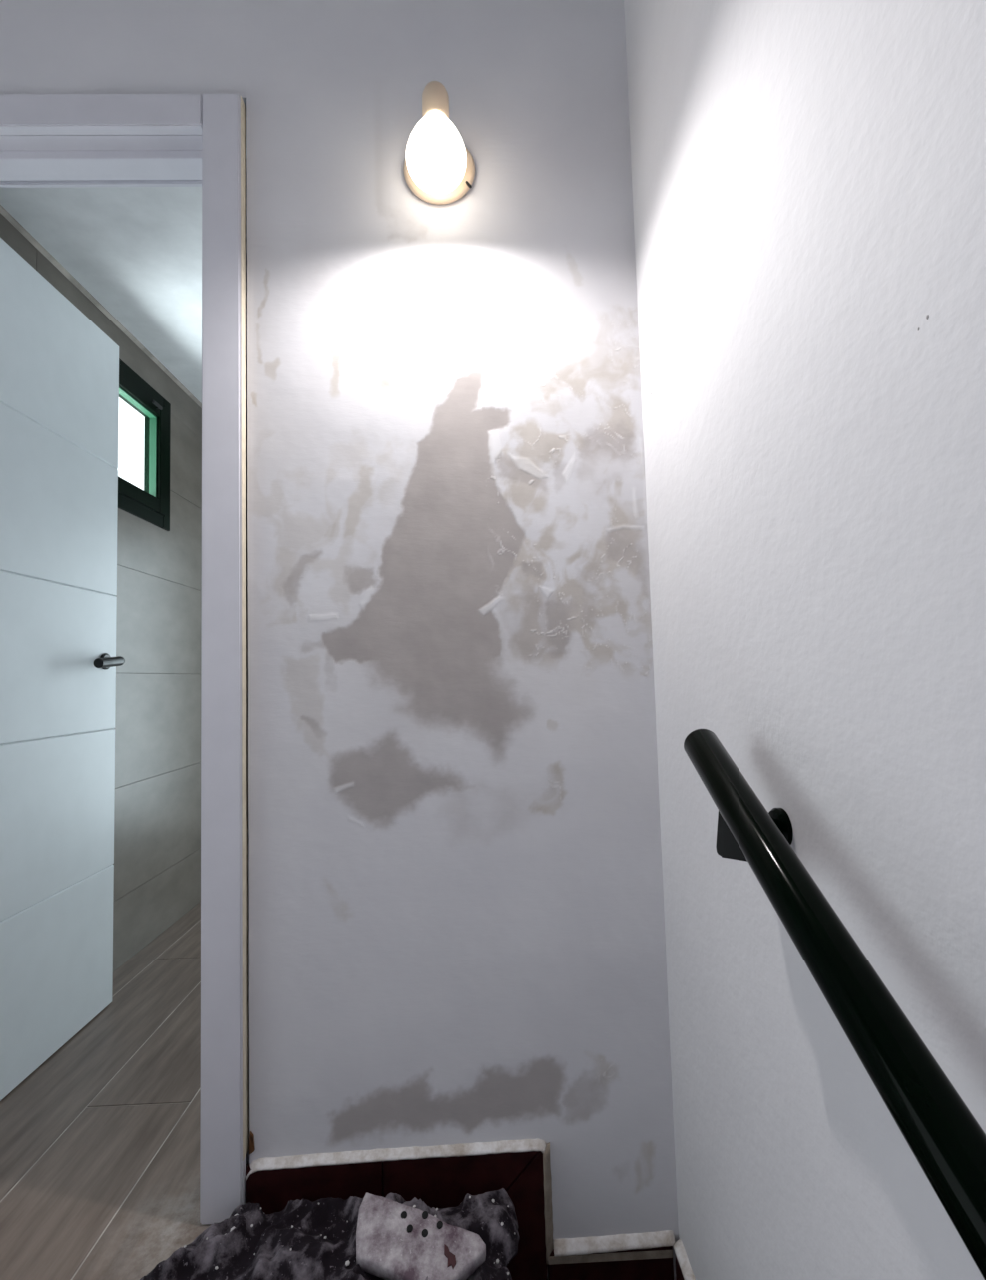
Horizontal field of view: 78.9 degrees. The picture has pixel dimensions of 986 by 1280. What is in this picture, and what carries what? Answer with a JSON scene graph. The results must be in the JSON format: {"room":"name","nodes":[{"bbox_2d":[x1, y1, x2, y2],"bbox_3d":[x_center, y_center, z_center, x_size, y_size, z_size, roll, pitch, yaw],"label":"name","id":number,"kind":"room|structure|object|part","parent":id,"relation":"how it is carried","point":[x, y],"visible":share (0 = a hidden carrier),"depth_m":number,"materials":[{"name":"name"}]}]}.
{"room":"stairwell","nodes":[
{"label":"stairwell","id":0,"kind":"room"},
{"bbox_2d":[0,213,201,972],"bbox_3d":[-1.413,0.006,2.363,0.052,2.376,2.110,-2,-4,-2],"label":"wall","id":1,"kind":"structure","parent":0,"point":[157,864],"depth_m":2.47,"materials":[{"name":"tile"}]},
{"bbox_2d":[0,204,201,408],"bbox_3d":[-1.413,-1.173,2.445,0.011,0.014,2.088,-2,-4,-2],"label":"trim","id":2,"kind":"structure","parent":1,"relation":"attached to","point":[3,212],"depth_m":2.07,"materials":[{"name":"tile"}]},
{"bbox_2d":[117,358,170,531],"bbox_3d":[-1.409,-0.772,2.260,0.098,0.565,0.688,-2,-4,-2],"label":"window","id":3,"kind":"structure","parent":1,"relation":"in","point":[151,504],"depth_m":2.48,"materials":[{"name":"black metal"}]},
{"bbox_2d":[0,186,201,403],"bbox_3d":[-0.523,-1.241,2.514,2.040,0.080,2.210,-2,-4,-2],"label":"ceiling","id":4,"kind":"structure","parent":0,"point":[137,251],"depth_m":1.88,"materials":[{"name":"paint"}]},
{"bbox_2d":[0,901,249,1279],"bbox_3d":[-0.745,1.172,1.787,2.450,0.060,3.150,-2,-4,-2],"label":"floor","id":5,"kind":"structure","parent":0,"point":[100,1144],"depth_m":1.35,"materials":[{"name":"wood"}]},
{"bbox_2d":[139,1188,520,1279],"bbox_3d":[-0.280,1.027,0.838,0.683,0.086,0.580,-2,-4,-2],"label":"sheet","id":6,"kind":"object","parent":5,"relation":"on","point":[272,1237],"visible":0.74,"depth_m":1.03,"materials":[{"name":"black fabric"}]},
{"bbox_2d":[183,1196,515,1275],"bbox_3d":[-0.253,1.030,1.001,0.588,0.066,0.240,-2,-4,-2],"label":"crumbs","id":7,"kind":"object","parent":6,"relation":"on","point":[493,1201],"visible":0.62,"depth_m":1.04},
{"bbox_2d":[356,1193,486,1279],"bbox_3d":[-0.129,1.002,0.988,0.227,0.058,0.087,-3,-4,18],"label":"shoe","id":8,"kind":"object","parent":6,"relation":"on","point":[395,1240],"visible":1,"depth_m":0.98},
{"bbox_2d":[0,0,678,1279],"bbox_3d":[-0.822,0.284,1.245,2.312,4.450,0.122,-2,-4,-2],"label":"wall","id":9,"kind":"structure","parent":0,"point":[457,935],"depth_m":1.23,"materials":[{"name":"paint"}]},
{"bbox_2d":[0,237,124,1101],"bbox_3d":[-1.228,0.055,1.632,0.114,2.166,0.709,-2,-4,-2],"label":"door","id":10,"kind":"structure","parent":9,"relation":"in","point":[59,371],"depth_m":1.69,"materials":[{"name":"white paint"}]},
{"bbox_3d":[-1.244,0.068,1.925,0.009,0.052,0.052,-2,-3,-2],"label":"handle","id":11,"kind":"part","parent":10,"relation":"part of","materials":[{"name":"metal"}]},
{"bbox_3d":[-1.209,0.069,1.872,0.064,0.040,0.132,-2,-3,-2],"label":"lever","id":12,"kind":"part","parent":10,"relation":"part of","materials":[{"name":"metal"}]},
{"bbox_2d":[0,93,249,1225],"bbox_3d":[-0.932,-0.013,1.253,0.861,2.249,0.151,-2,-4,-2],"label":"trim","id":13,"kind":"structure","parent":9,"relation":"attached to","point":[47,140],"depth_m":1.21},
{"bbox_2d":[403,80,475,204],"bbox_3d":[-0.111,-0.992,1.196,0.152,0.220,0.166,-2,-4,-2],"label":"wall lamp","id":14,"kind":"object","parent":9,"relation":"attached to","point":[438,169],"visible":1,"depth_m":1.15,"materials":[{"name":"white glass"}]},
{"bbox_2d":[422,80,449,118],"bbox_3d":[-0.114,-1.061,1.191,0.053,0.083,0.060,-2,-3,-2],"label":"socket","id":15,"kind":"object","parent":14,"relation":"attached to","point":[435,98],"depth_m":1.17,"materials":[{"name":"beige plastic"}]},
{"bbox_3d":[-0.111,-0.960,1.170,0.118,0.152,0.118,-2,-3,-2],"label":"bulb","id":16,"kind":"part","parent":14,"relation":"part of","materials":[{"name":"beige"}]},
{"bbox_2d":[245,1131,675,1279],"bbox_3d":[-0.061,1.099,1.151,0.817,0.329,0.024,-2,-4,-2],"label":"baseboard","id":17,"kind":"structure","parent":9,"relation":"attached to","point":[441,1176],"depth_m":1.15,"materials":[{"name":"brown wood"}]},
{"bbox_2d":[624,0,985,1279],"bbox_3d":[0.447,0.256,-0.279,0.141,4.650,3.252,-2,-4,-2],"label":"wall","id":18,"kind":"structure","parent":0,"point":[809,177],"depth_m":0.64,"materials":[{"name":"paint"}]},
{"bbox_2d":[672,1239,695,1279],"bbox_3d":[0.364,1.183,0.872,0.022,0.104,0.548,-2,-4,-2],"label":"baseboard","id":19,"kind":"structure","parent":18,"relation":"attached to","point":[684,1271],"depth_m":1.12,"materials":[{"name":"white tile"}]},
{"bbox_2d":[683,728,985,1279],"bbox_3d":[0.332,0.524,-0.078,0.096,0.924,1.700,-2,-4,-2],"label":"handrail","id":20,"kind":"object","parent":18,"relation":"attached to","point":[944,1135],"visible":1,"depth_m":0.45,"materials":[{"name":"black metal"}]}
]}

